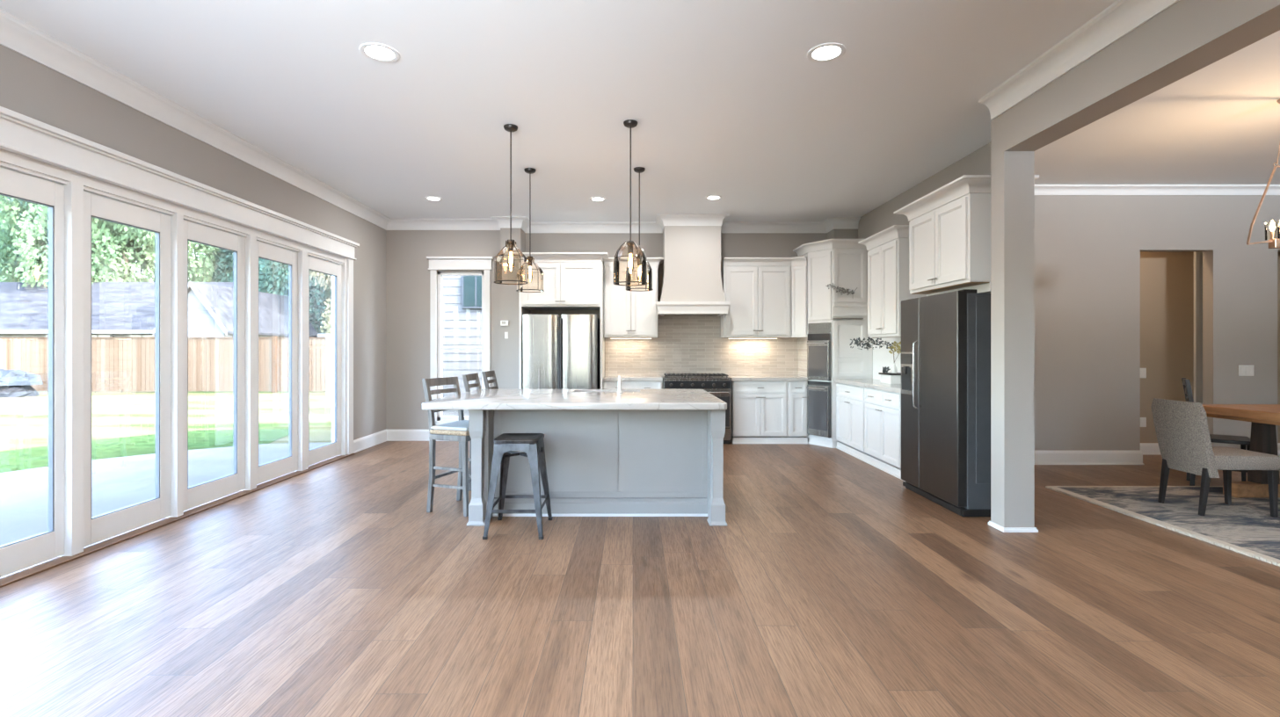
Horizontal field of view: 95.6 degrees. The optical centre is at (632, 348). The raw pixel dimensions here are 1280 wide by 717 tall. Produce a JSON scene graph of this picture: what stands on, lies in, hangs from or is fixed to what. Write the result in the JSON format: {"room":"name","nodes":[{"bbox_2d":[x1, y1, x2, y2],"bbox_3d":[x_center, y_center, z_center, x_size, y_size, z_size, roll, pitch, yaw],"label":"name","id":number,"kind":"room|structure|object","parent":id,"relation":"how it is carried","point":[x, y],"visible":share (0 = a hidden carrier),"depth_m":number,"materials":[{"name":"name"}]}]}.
{"room":"open-plan kitchen","nodes":[
{"label":"open-plan kitchen","id":0,"kind":"room"},
{"bbox_2d":[0,44,385,440],"bbox_3d":[-3.600,-0.265,2.575,0.160,3.150,12.150,0,0,0],"label":"wall","id":1,"kind":"structure","parent":0,"point":[29,88],"depth_m":5.00,"materials":[{"name":"beige paint"}]},
{"bbox_2d":[0,167,64,577],"bbox_3d":[-3.580,0.132,3.252,0.036,2.313,0.765,0,0,0],"label":"door","id":2,"kind":"structure","parent":1,"relation":"in","point":[19,555],"depth_m":3.57,"materials":[{"name":"white paint"}]},
{"bbox_2d":[83,190,170,547],"bbox_3d":[-3.580,0.132,4.095,0.036,2.313,0.760,0,0,0],"label":"door","id":3,"kind":"structure","parent":1,"relation":"in","point":[98,528],"depth_m":4.20,"materials":[{"name":"white paint"}]},
{"bbox_2d":[0,148,346,557],"bbox_3d":[-3.598,0.090,2.865,0.164,2.440,8.530,0,0,0],"label":"trim","id":4,"kind":"structure","parent":1,"relation":"attached to","point":[75,184],"depth_m":4.48,"materials":[{"name":"white paint"}]},
{"bbox_2d":[0,453,355,588],"bbox_3d":[-3.572,1.300,2.915,0.215,0.020,8.630,0,0,0],"label":"trim","id":5,"kind":"structure","parent":1,"relation":"attached to","point":[8,579],"depth_m":4.15,"materials":[{"name":"white wood"}]},
{"bbox_2d":[0,106,359,454],"bbox_3d":[-3.482,-0.007,2.865,0.075,2.635,8.910,0,0,0],"label":"trim","id":6,"kind":"structure","parent":1,"relation":"attached to","point":[22,134],"depth_m":4.31,"materials":[{"name":"white paint"}]},
{"bbox_2d":[183,219,245,510],"bbox_3d":[-3.580,0.132,4.935,0.036,2.313,0.790,0,0,0],"label":"door","id":7,"kind":"structure","parent":1,"relation":"in","point":[205,492],"depth_m":5.08,"materials":[{"name":"white paint"}]},
{"bbox_2d":[256,240,298,484],"bbox_3d":[-3.580,0.132,5.795,0.036,2.313,0.750,0,0,0],"label":"door","id":8,"kind":"structure","parent":1,"relation":"in","point":[272,469],"depth_m":6.06,"materials":[{"name":"white paint"}]},
{"bbox_2d":[307,255,341,465],"bbox_3d":[-3.580,0.132,6.685,0.036,2.313,0.810,0,0,0],"label":"door","id":9,"kind":"structure","parent":1,"relation":"in","point":[325,452],"depth_m":6.98,"materials":[{"name":"white paint"}]},
{"bbox_2d":[385,228,858,429],"bbox_3d":[-0.120,-0.265,8.395,6.800,3.150,0.510,0,0,0],"label":"wall","id":10,"kind":"structure","parent":0,"point":[407,264],"depth_m":8.28,"materials":[{"name":"beige paint"}]},
{"bbox_2d":[353,429,447,453],"bbox_3d":[-2.690,1.230,7.770,1.660,0.160,1.020,0,0,0],"label":"baseboard","id":11,"kind":"structure","parent":10,"relation":"attached to","point":[360,444],"depth_m":8.26,"materials":[{"name":"white paint"}]},
{"bbox_2d":[0,8,860,232],"bbox_3d":[-0.170,-1.767,2.500,6.700,0.144,12.000,0,0,0],"label":"trim","id":12,"kind":"structure","parent":10,"relation":"attached to","point":[18,35],"depth_m":5.45,"materials":[{"name":"white paint"}]},
{"bbox_2d":[426,256,493,425],"bbox_3d":[-2.460,-0.100,8.310,0.940,2.420,0.180,0,0,0],"label":"window","id":13,"kind":"structure","parent":10,"relation":"in","point":[435,263],"depth_m":8.26,"materials":[{"name":"white paint"}]},
{"bbox_2d":[500,320,508,326],"bbox_3d":[-1.800,-0.360,8.127,0.110,0.076,0.023,0,0,0],"label":"thermostat","id":14,"kind":"object","parent":10,"relation":"attached to","point":[502,323],"visible":1,"depth_m":8.12,"materials":[{"name":"white plastic"}]},
{"bbox_2d":[603,257,664,337],"bbox_3d":[0.018,-0.720,8.285,0.845,1.109,0.410,0,0,0],"label":"upper cabinet","id":15,"kind":"object","parent":10,"relation":"attached to","point":[627,314],"visible":0.77,"depth_m":8.16,"materials":[{"name":"white paint"}]},
{"bbox_2d":[610,337,651,339],"bbox_3d":[-0.030,-0.154,8.330,0.600,0.020,0.040,0,0,0],"label":"light","id":16,"kind":"object","parent":15,"relation":"attached to","point":[610,338],"visible":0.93,"depth_m":8.31,"materials":[{"name":"white plastic"}]},
{"bbox_2d":[655,225,730,316],"bbox_3d":[0.825,-1.155,8.201,1.014,1.361,0.587,0,0,0],"label":"range hood","id":17,"kind":"object","parent":10,"relation":"attached to","point":[692,286],"visible":0.98,"depth_m":8.00,"materials":[{"name":"white paint"}]},
{"bbox_2d":[605,314,807,377],"bbox_3d":[1.007,-0.122,8.264,2.824,1.035,0.469,0,0,0],"label":"backsplash","id":18,"kind":"structure","parent":10,"relation":"attached to","point":[683,345],"depth_m":8.49,"materials":[{"name":"beige tile"}]},
{"bbox_2d":[720,257,791,337],"bbox_3d":[1.755,-0.720,8.285,0.950,1.109,0.410,0,0,0],"label":"upper cabinet","id":19,"kind":"object","parent":10,"relation":"attached to","point":[758,290],"visible":0.98,"depth_m":8.16,"materials":[{"name":"white paint"}]},
{"bbox_2d":[727,337,777,339],"bbox_3d":[1.720,-0.154,8.330,0.700,0.020,0.040,0,0,0],"label":"light","id":20,"kind":"object","parent":19,"relation":"attached to","point":[728,338],"visible":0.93,"depth_m":8.31,"materials":[{"name":"white plastic"}]},
{"bbox_2d":[791,256,807,337],"bbox_3d":[2.294,-0.720,8.229,0.233,1.109,0.523,0,0,0],"label":"upper cabinet","id":21,"kind":"object","parent":10,"relation":"attached to","point":[798,264],"visible":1,"depth_m":8.10,"materials":[{"name":"white paint"}]},
{"bbox_2d":[0,441,1279,716],"bbox_3d":[2.410,1.370,2.500,12.180,0.120,12.400,0,0,0],"label":"floor","id":22,"kind":"structure","parent":0,"point":[830,586],"depth_m":2.93,"materials":[{"name":"brown wood"}]},
{"bbox_2d":[421,376,471,516],"bbox_3d":[-1.422,0.775,4.781,0.441,1.070,0.430,0,0,20],"label":"bar chair","id":23,"kind":"object","parent":22,"relation":"on","point":[458,431],"visible":0.78,"depth_m":4.63,"materials":[{"name":"grey wood"}]},
{"bbox_2d":[429,429,469,436],"bbox_3d":[-1.384,0.661,4.767,0.360,0.038,0.430,0,0,20],"label":"seat cushion","id":24,"kind":"object","parent":23,"relation":"on","point":[432,432],"depth_m":4.56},
{"bbox_2d":[462,372,480,490],"bbox_3d":[-1.361,0.775,5.560,0.441,1.070,0.430,0,0,0],"label":"bar chair","id":25,"kind":"object","parent":22,"relation":"on","point":[467,378],"visible":0.2,"depth_m":5.37,"materials":[{"name":"grey wood"}]},
{"bbox_2d":[481,370,498,389],"bbox_3d":[-1.361,0.775,6.260,0.441,1.070,0.430,0,0,0],"label":"bar chair","id":26,"kind":"object","parent":22,"relation":"on","point":[489,374],"visible":0.23,"depth_m":6.30,"materials":[{"name":"grey wood"}]},
{"bbox_2d":[482,433,552,539],"bbox_3d":[-0.825,0.973,4.220,0.414,0.675,0.474,0,0,0],"label":"metal stool","id":27,"kind":"object","parent":22,"relation":"on","point":[532,445],"visible":1,"depth_m":4.06,"materials":[{"name":"grey metal"}]},
{"bbox_2d":[512,252,608,389],"bbox_3d":[-0.978,0.011,8.123,1.265,2.599,0.745,0,0,0],"label":"tall cabinet","id":28,"kind":"object","parent":22,"relation":"on","point":[571,280],"visible":0.81,"depth_m":7.84,"materials":[{"name":"white paint"}]},
{"bbox_2d":[523,314,600,389],"bbox_3d":[-0.975,0.425,8.054,0.990,1.770,0.812,0,0,0],"label":"refrigerator","id":29,"kind":"object","parent":22,"relation":"on","point":[563,352],"visible":0.52,"depth_m":7.71,"materials":[{"name":"silver metal"}]},
{"bbox_2d":[466,409,727,525],"bbox_3d":[-0.267,0.878,4.955,1.929,0.863,1.331,0,0,0],"label":"kitchen island","id":30,"kind":"object","parent":22,"relation":"on","point":[600,462],"visible":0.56,"depth_m":4.56,"materials":[{"name":"grey paint"}]},
{"bbox_2d":[421,389,727,409],"bbox_3d":[-0.428,0.420,4.970,2.237,0.050,1.500,0,0,0],"label":"island countertop","id":31,"kind":"structure","parent":30,"relation":"on","point":[476,399],"depth_m":4.46,"materials":[{"name":"white stone"}]},
{"bbox_2d":[617,376,624,392],"bbox_3d":[-0.109,0.320,5.287,0.067,0.150,0.181,0,0,0],"label":"faucet","id":32,"kind":"object","parent":31,"relation":"on","point":[620,380],"visible":1,"depth_m":5.21,"materials":[{"name":"white metal"}]},
{"bbox_2d":[603,381,662,389],"bbox_3d":[0.000,0.877,8.220,0.820,0.865,0.541,0,0,0],"label":"base cabinet","id":33,"kind":"object","parent":22,"relation":"on","point":[607,385],"visible":0.24,"depth_m":7.99,"materials":[{"name":"white paint"}]},
{"bbox_2d":[603,376,662,381],"bbox_3d":[0.001,0.420,8.225,0.822,0.050,0.530,0,0,0],"label":"countertop","id":34,"kind":"structure","parent":33,"relation":"on","point":[606,378],"depth_m":7.96,"materials":[{"name":"white stone"}]},
{"bbox_2d":[661,373,731,443],"bbox_3d":[0.883,0.832,8.156,0.924,0.957,0.647,0,0,0],"label":"range","id":35,"kind":"object","parent":22,"relation":"on","point":[718,385],"visible":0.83,"depth_m":7.90,"materials":[{"name":"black metal"}]},
{"bbox_2d":[661,376,731,379],"bbox_3d":[0.883,0.405,8.195,0.924,0.020,0.570,0,0,0],"label":"cooktop","id":36,"kind":"object","parent":35,"relation":"in","point":[664,377],"depth_m":7.91,"materials":[{"name":"black metal"}]},
{"bbox_2d":[729,381,787,443],"bbox_3d":[1.752,0.877,8.220,0.755,0.865,0.541,0,0,0],"label":"base cabinet","id":37,"kind":"object","parent":22,"relation":"on","point":[759,409],"visible":0.99,"depth_m":7.99,"materials":[{"name":"white paint"}]},
{"bbox_2d":[727,376,807,381],"bbox_3d":[1.879,0.420,8.225,1.052,0.050,0.530,0,0,0],"label":"countertop","id":38,"kind":"structure","parent":37,"relation":"on","point":[733,378],"depth_m":7.96,"materials":[{"name":"white stone"}]},
{"bbox_2d":[786,381,807,443],"bbox_3d":[2.269,0.877,8.220,0.275,0.865,0.541,0,0,0],"label":"base cabinet","id":39,"kind":"object","parent":22,"relation":"on","point":[797,397],"visible":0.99,"depth_m":7.99,"materials":[{"name":"white paint"}]},
{"bbox_2d":[792,239,872,448],"bbox_3d":[2.755,-0.067,8.040,0.830,2.754,0.880,0,0,0],"label":"oven tower","id":40,"kind":"object","parent":22,"relation":"on","point":[843,263],"visible":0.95,"depth_m":7.68,"materials":[{"name":"white paint"}]},
{"bbox_2d":[806,380,831,438],"bbox_3d":[2.492,0.810,7.821,0.094,0.740,0.373,0,0,-33],"label":"wall oven","id":41,"kind":"object","parent":40,"relation":"in","point":[818,393],"visible":1,"depth_m":7.80,"materials":[{"name":"silver metal"}]},
{"bbox_2d":[806,322,831,381],"bbox_3d":[2.492,0.037,7.821,0.094,0.775,0.373,0,0,-33],"label":"wall oven","id":42,"kind":"object","parent":40,"relation":"attached to","point":[818,343],"visible":1,"depth_m":7.80,"materials":[{"name":"silver metal"}]},
{"bbox_2d":[825,283,855,295],"bbox_3d":[2.751,-0.766,7.629,0.422,0.211,0.056,0,0,0],"label":"sprig","id":43,"kind":"object","parent":40,"relation":"attached to","point":[832,286],"visible":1,"depth_m":7.63,"materials":[{"name":"black plant"}]},
{"bbox_2d":[836,383,867,461],"bbox_3d":[2.909,0.877,7.205,0.521,0.865,0.920,0,0,0],"label":"base cabinet","id":44,"kind":"object","parent":22,"relation":"on","point":[850,402],"visible":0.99,"depth_m":7.15,"materials":[{"name":"white paint"}]},
{"bbox_2d":[864,387,901,479],"bbox_3d":[2.909,0.877,6.280,0.521,0.865,0.920,0,0,0],"label":"base cabinet","id":45,"kind":"object","parent":22,"relation":"on","point":[882,409],"visible":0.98,"depth_m":6.23,"materials":[{"name":"white paint"}]},
{"bbox_2d":[900,289,990,516],"bbox_3d":[2.775,0.422,5.000,0.570,1.775,0.980,0,0,0],"label":"refrigerator","id":46,"kind":"object","parent":22,"relation":"on","point":[945,355],"visible":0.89,"depth_m":4.66,"materials":[{"name":"black metal"}]},
{"bbox_2d":[1045,486,1279,567],"bbox_3d":[5.416,1.301,3.935,3.068,0.018,3.070,0,0,0],"label":"area rug","id":47,"kind":"object","parent":22,"relation":"on","point":[1246,527],"visible":1,"depth_m":4.57,"materials":[{"name":"grey fabric"}]},
{"bbox_2d":[1151,398,1279,517],"bbox_3d":[4.662,0.855,4.658,0.615,0.876,0.462,0,0,4],"label":"dining chair","id":48,"kind":"object","parent":47,"relation":"on","point":[1181,429],"visible":1,"depth_m":4.55,"materials":[{"name":"grey fabric"}]},
{"bbox_2d":[1202,404,1279,497],"bbox_3d":[5.720,0.899,4.150,1.240,0.785,2.300,0,0,0],"label":"dining table","id":49,"kind":"object","parent":47,"relation":"on","point":[1264,418],"visible":0.73,"depth_m":5.03,"materials":[{"name":"brown wood"}]},
{"bbox_2d":[1181,378,1250,486],"bbox_3d":[5.543,0.800,5.514,0.463,1.020,0.420,0,0,40],"label":"dining chair","id":50,"kind":"object","parent":22,"relation":"on","point":[1241,440],"visible":0.44,"depth_m":5.48,"materials":[{"name":"black wood"}]},
{"bbox_3d":[2.910,0.878,5.685,0.521,0.865,0.260,0,0,0],"label":"base cabinet","id":51,"kind":"object","parent":22,"relation":"on","visible":0},
{"bbox_2d":[834,378,901,393],"bbox_3d":[2.917,0.420,6.610,0.515,0.050,2.120,0,0,0],"label":"countertop","id":52,"kind":"structure","parent":51,"relation":"on","point":[869,383],"depth_m":6.66,"materials":[{"name":"white stone"}]},
{"bbox_2d":[878,372,901,384],"bbox_3d":[2.980,0.336,6.620,0.230,0.118,0.300,0,0,0],"label":"box","id":53,"kind":"object","parent":52,"relation":"on","point":[889,378],"visible":0.78,"depth_m":6.49,"materials":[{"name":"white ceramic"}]},
{"bbox_2d":[849,336,901,373],"bbox_3d":[2.813,0.067,6.676,0.603,0.419,0.206,0,0,22],"label":"plant","id":54,"kind":"object","parent":53,"relation":"on","point":[894,370],"visible":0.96,"depth_m":6.67,"materials":[{"name":"plant"}]},
{"bbox_2d":[882,366,890,372],"bbox_3d":[2.919,0.242,6.691,0.085,0.080,0.070,0,0,36],"label":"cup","id":55,"kind":"object","parent":53,"relation":"on","point":[885,369],"visible":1,"depth_m":6.69,"materials":[{"name":"grey ceramic"}]},
{"bbox_2d":[878,372,901,375],"bbox_3d":[2.980,0.286,6.620,0.230,0.018,0.300,0,0,0],"label":"tray","id":56,"kind":"object","parent":53,"relation":"on","point":[882,374],"depth_m":6.57,"materials":[{"name":"black metal"}]},
{"bbox_2d":[891,363,897,373],"bbox_3d":[2.980,0.219,6.620,0.064,0.114,0.063,0,0,0],"label":"vase","id":57,"kind":"object","parent":53,"relation":"on","point":[894,370],"depth_m":6.60,"materials":[{"name":"white ceramic"}]},
{"bbox_2d":[0,0,1279,221],"bbox_3d":[2.390,-2.015,2.525,12.520,0.350,12.750,0,0,0],"label":"ceiling","id":58,"kind":"structure","parent":0,"point":[726,99],"depth_m":4.27,"materials":[{"name":"white paint"}]},
{"bbox_2d":[359,43,399,62],"bbox_3d":[-1.570,-1.835,3.600,0.230,0.008,0.230,0,0,0],"label":"recessed light","id":59,"kind":"object","parent":58,"relation":"in","point":[377,52],"visible":1,"depth_m":3.59,"materials":[{"name":"white paint"}]},
{"bbox_2d":[424,196,442,201],"bbox_3d":[-2.440,-1.835,7.100,0.200,0.008,0.200,0,0,0],"label":"recessed light","id":60,"kind":"object","parent":58,"relation":"in","point":[432,199],"visible":1,"depth_m":7.11,"materials":[{"name":"white paint"}]},
{"bbox_2d":[494,123,527,284],"bbox_3d":[-1.010,-1.192,4.800,0.281,1.294,0.281,0,0,0],"label":"pendant light","id":61,"kind":"object","parent":58,"relation":"hanging from","point":[509,127],"visible":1,"depth_m":4.80,"materials":[{"name":"brown metal"}]},
{"bbox_2d":[506,239,515,252],"bbox_3d":[-1.010,-0.855,4.800,0.068,0.100,0.068,0,0,0],"label":"socket","id":62,"kind":"object","parent":61,"relation":"attached to","point":[510,243],"depth_m":4.78,"materials":[{"name":"brown metal"}]},
{"bbox_2d":[516,167,544,292],"bbox_3d":[-1.055,-1.215,5.950,0.281,1.249,0.281,0,0,0],"label":"pendant light","id":63,"kind":"object","parent":58,"relation":"hanging from","point":[530,170],"visible":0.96,"depth_m":5.95,"materials":[{"name":"brown metal"}]},
{"bbox_2d":[526,256,533,266],"bbox_3d":[-1.055,-0.900,5.950,0.068,0.100,0.068,0,0,0],"label":"socket","id":64,"kind":"object","parent":63,"relation":"attached to","point":[529,258],"depth_m":5.93,"materials":[{"name":"brown metal"}]},
{"bbox_2d":[589,196,605,201],"bbox_3d":[-0.430,-1.835,7.120,0.200,0.008,0.200,0,0,0],"label":"recessed light","id":65,"kind":"object","parent":58,"relation":"in","point":[594,199],"visible":1,"depth_m":7.11,"materials":[{"name":"white paint"}]},
{"bbox_2d":[613,119,647,286],"bbox_3d":[-0.020,-1.182,4.710,0.281,1.314,0.281,0,0,0],"label":"pendant light","id":66,"kind":"object","parent":58,"relation":"hanging from","point":[630,124],"visible":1,"depth_m":4.71,"materials":[{"name":"brown metal"}]},
{"bbox_2d":[626,240,634,254],"bbox_3d":[-0.020,-0.825,4.710,0.068,0.100,0.068,0,0,0],"label":"socket","id":67,"kind":"object","parent":66,"relation":"attached to","point":[630,243],"depth_m":4.69,"materials":[{"name":"brown metal"}]},
{"bbox_2d":[625,167,653,291],"bbox_3d":[0.065,-1.220,5.920,0.281,1.239,0.281,0,0,0],"label":"pendant light","id":68,"kind":"object","parent":58,"relation":"hanging from","point":[638,170],"visible":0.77,"depth_m":5.93,"materials":[{"name":"brown metal"}]},
{"bbox_2d":[636,256,641,266],"bbox_3d":[0.065,-0.900,5.920,0.068,0.100,0.068,0,0,0],"label":"socket","id":69,"kind":"object","parent":68,"relation":"attached to","point":[640,263],"depth_m":5.90,"materials":[{"name":"brown metal"}]},
{"bbox_2d":[705,195,721,200],"bbox_3d":[0.980,-1.835,7.050,0.200,0.008,0.200,0,0,0],"label":"recessed light","id":70,"kind":"object","parent":58,"relation":"in","point":[713,197],"visible":1,"depth_m":7.05,"materials":[{"name":"white paint"}]},
{"bbox_2d":[807,43,845,62],"bbox_3d":[1.200,-1.835,3.600,0.230,0.008,0.230,0,0,0],"label":"recessed light","id":71,"kind":"object","parent":58,"relation":"in","point":[827,52],"visible":1,"depth_m":3.59,"materials":[{"name":"white paint"}]},
{"bbox_2d":[1246,99,1279,248],"bbox_3d":[4.820,-1.290,4.260,0.619,1.099,0.128,0,0,0],"label":"chandelier","id":72,"kind":"object","parent":58,"relation":"hanging from","point":[1273,243],"visible":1,"depth_m":4.25,"materials":[{"name":"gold metal"}]},
{"bbox_2d":[1270,231,1274,239],"bbox_3d":[4.695,-0.835,4.260,0.022,0.060,0.022,0,0,0],"label":"candle","id":73,"kind":"object","parent":72,"relation":"on","point":[1272,233],"depth_m":4.25,"materials":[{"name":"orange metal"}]},
{"bbox_2d":[858,142,990,378],"bbox_3d":[3.198,-0.265,6.372,0.559,3.150,4.244,0,0,7],"label":"wall","id":74,"kind":"structure","parent":0,"point":[978,163],"depth_m":6.47,"materials":[{"name":"beige paint"}]},
{"bbox_2d":[872,337,901,379],"bbox_3d":[3.174,0.129,6.610,0.011,0.533,2.120,0,0,0],"label":"backsplash","id":75,"kind":"structure","parent":74,"relation":"attached to","point":[882,357],"depth_m":7.30,"materials":[{"name":"white tile"}]},
{"bbox_2d":[858,225,926,337],"bbox_3d":[2.960,-0.725,6.620,0.400,1.169,0.980,0,0,0],"label":"upper cabinet","id":76,"kind":"object","parent":74,"relation":"attached to","point":[888,253],"visible":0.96,"depth_m":6.46,"materials":[{"name":"white paint"}]},
{"bbox_2d":[893,174,1039,296],"bbox_3d":[2.840,-0.897,5.075,0.580,0.884,1.210,0,0,0],"label":"upper cabinet","id":77,"kind":"object","parent":74,"relation":"attached to","point":[949,227],"visible":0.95,"depth_m":4.82,"materials":[{"name":"white paint"}]},
{"bbox_2d":[990,0,1279,527],"bbox_3d":[2.768,-0.265,0.405,0.215,3.150,7.810,0,0,0],"label":"wall column","id":78,"kind":"structure","parent":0,"point":[1187,37],"depth_m":4.16,"materials":[{"name":"beige paint"}]},
{"bbox_2d":[988,521,1038,532],"bbox_3d":[2.768,1.295,4.231,0.245,0.030,0.187,0,0,0],"label":"trim","id":79,"kind":"structure","parent":78,"relation":"attached to","point":[990,523],"depth_m":4.15,"materials":[{"name":"white paint"}]},
{"bbox_2d":[978,0,1179,119],"bbox_3d":[2.607,-1.767,0.395,0.105,0.144,7.790,0,0,0],"label":"trim","id":80,"kind":"structure","parent":78,"relation":"attached to","point":[1122,17],"depth_m":3.43,"materials":[{"name":"white paint"}]},
{"bbox_2d":[1034,195,1279,450],"bbox_3d":[5.865,-0.265,1.595,5.170,3.150,10.190,0,0,0],"label":"wall","id":81,"kind":"structure","parent":0,"point":[1088,248],"depth_m":6.57,"materials":[{"name":"beige paint"}]},
{"bbox_2d":[1034,450,1144,465],"bbox_3d":[4.533,1.230,6.617,2.466,0.160,0.146,0,0,0],"label":"baseboard","id":82,"kind":"structure","parent":81,"relation":"attached to","point":[1041,457],"depth_m":6.55,"materials":[{"name":"white paint"}]},
{"bbox_2d":[1034,184,1279,195],"bbox_3d":[5.790,-1.790,6.530,5.020,0.099,0.080,0,0,0],"label":"trim","id":83,"kind":"structure","parent":81,"relation":"attached to","point":[1039,189],"depth_m":6.55,"materials":[{"name":"white paint"}]},
{"bbox_2d":[1238,364,1253,376],"bbox_3d":[6.940,0.245,6.563,0.170,0.125,0.012,0,0,0],"label":"light switch","id":84,"kind":"object","parent":81,"relation":"attached to","point":[1244,370],"visible":1,"depth_m":6.56,"materials":[{"name":"white plastic"}]},
{"bbox_2d":[1140,252,1279,443],"bbox_3d":[6.625,-0.265,6.995,3.650,3.150,0.610,0,0,0],"label":"wall","id":85,"kind":"structure","parent":0,"point":[1167,279],"depth_m":7.20,"materials":[{"name":"beige paint"}]},
{"bbox_2d":[1140,368,1146,378],"bbox_3d":[6.325,0.300,7.193,0.075,0.125,0.012,0,0,0],"label":"light switch","id":86,"kind":"object","parent":85,"relation":"attached to","point":[1143,371],"visible":0.86,"depth_m":7.19,"materials":[{"name":"white plastic"}]},
{"bbox_2d":[1140,417,1146,427],"bbox_3d":[6.325,0.910,7.193,0.075,0.120,0.012,0,0,0],"label":"power outlet","id":87,"kind":"object","parent":85,"relation":"attached to","point":[1143,420],"visible":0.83,"depth_m":7.19,"materials":[{"name":"white plastic"}]},
{"bbox_2d":[1193,252,1202,404],"bbox_3d":[7.008,-0.065,7.185,0.105,2.750,0.030,0,0,0],"label":"trim","id":88,"kind":"structure","parent":85,"relation":"attached to","point":[1197,256],"depth_m":7.18,"materials":[{"name":"white paint"}]},
{"bbox_2d":[1140,443,1279,455],"bbox_3d":[6.600,1.240,7.187,3.400,0.140,0.026,0,0,0],"label":"baseboard","id":89,"kind":"structure","parent":85,"relation":"attached to","point":[1146,448],"depth_m":7.18,"materials":[{"name":"white paint"}]},
{"label":"outside","id":90,"kind":"structure","parent":0,"visible":0},
{"bbox_2d":[0,391,331,451],"bbox_3d":[-15.000,1.410,20.000,90.000,0.100,80.000,0,0,0],"label":"lawn","id":91,"kind":"structure","parent":90,"point":[24,421],"depth_m":12.05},
{"bbox_2d":[0,368,43,398],"bbox_3d":[-18.611,0.932,16.610,3.108,0.856,1.685,0,0,0],"label":"heap","id":92,"kind":"object","parent":91,"relation":"on","point":[13,383],"visible":1,"depth_m":16.39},
{"bbox_2d":[0,196,44,278],"bbox_3d":[-39.399,-5.257,37.723,9.256,16.263,7.833,0,0,24],"label":"tree","id":93,"kind":"object","parent":91,"relation":"on","point":[21,202],"visible":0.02,"depth_m":35.21,"materials":[{"name":"green plant"}]},
{"bbox_2d":[0,195,129,282],"bbox_3d":[-32.627,-5.057,33.281,8.951,15.655,6.316,0,0,-13],"label":"tree","id":94,"kind":"object","parent":91,"relation":"on","point":[10,213],"visible":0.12,"depth_m":32.04,"materials":[{"name":"green plant"}]},
{"bbox_2d":[10,203,219,288],"bbox_3d":[-27.665,-4.850,31.921,6.112,15.150,8.662,0,0,2],"label":"tree","id":95,"kind":"object","parent":91,"relation":"on","point":[137,245],"visible":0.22,"depth_m":30.40,"materials":[{"name":"green plant"}]},
{"bbox_2d":[0,429,289,473],"bbox_3d":[-6.900,1.356,3.450,3.400,0.008,12.900,0,0,0],"label":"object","id":96,"kind":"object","parent":91,"relation":"on","point":[11,461],"visible":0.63,"depth_m":8.00,"materials":[{"name":"green plant"}]},
{"bbox_2d":[0,281,318,337],"bbox_3d":[-25.100,-1.000,28.790,17.000,4.720,10.220,0,0,0],"label":"house","id":97,"kind":"structure","parent":91,"relation":"on","point":[119,309],"depth_m":26.04,"materials":[{"name":"grey"}]},
{"bbox_2d":[0,336,326,392],"bbox_3d":[-19.690,0.485,18.000,30.840,1.750,0.120,0,0,0],"label":"fence","id":98,"kind":"object","parent":91,"relation":"on","point":[118,364],"visible":0.31,"depth_m":18.00,"materials":[{"name":"brown wood"}]},
{"bbox_2d":[150,241,233,282],"bbox_3d":[-28.708,-7.127,42.545,11.839,20.706,8.354,0,0,-38],"label":"tree","id":99,"kind":"object","parent":91,"relation":"on","point":[198,256],"visible":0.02,"depth_m":40.45,"materials":[{"name":"green plant"}]},
{"bbox_2d":[209,247,329,297],"bbox_3d":[-22.570,-4.375,36.061,8.022,14.095,6.788,0,0,6],"label":"tree","id":100,"kind":"object","parent":91,"relation":"on","point":[221,265],"visible":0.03,"depth_m":35.32,"materials":[{"name":"green plant"}]},
{"bbox_2d":[258,258,331,337],"bbox_3d":[-17.602,-4.110,33.492,6.475,13.444,7.652,0,0,21],"label":"tree","id":101,"kind":"object","parent":91,"relation":"on","point":[276,274],"visible":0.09,"depth_m":31.18,"materials":[{"name":"green plant"}]},
{"bbox_2d":[309,270,331,334],"bbox_3d":[-14.382,-3.096,30.328,5.060,10.442,5.331,0,0,16],"label":"tree","id":102,"kind":"object","parent":91,"relation":"on","point":[328,327],"visible":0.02,"depth_m":28.66,"materials":[{"name":"green plant"}]},
{"bbox_2d":[317,334,331,395],"bbox_3d":[-8.860,0.460,17.000,0.720,1.800,0.180,0,0,0],"label":"post","id":103,"kind":"object","parent":91,"relation":"on","point":[328,337],"visible":0.48,"depth_m":16.91,"materials":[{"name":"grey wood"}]},
{"bbox_2d":[442,276,481,415],"bbox_3d":[-1.950,-1.842,11.272,6.300,6.404,0.256,0,0,0],"label":"wall","id":104,"kind":"structure","parent":91,"relation":"on","point":[461,295],"depth_m":11.20,"materials":[{"name":"grey"}]},
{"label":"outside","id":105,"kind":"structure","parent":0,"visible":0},
{"bbox_2d":[0,443,329,545],"bbox_3d":[-5.290,1.377,2.700,3.220,0.065,11.400,0,0,0],"label":"patio","id":106,"kind":"structure","parent":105,"point":[119,483],"depth_m":5.78,"materials":[{"name":"concrete"}]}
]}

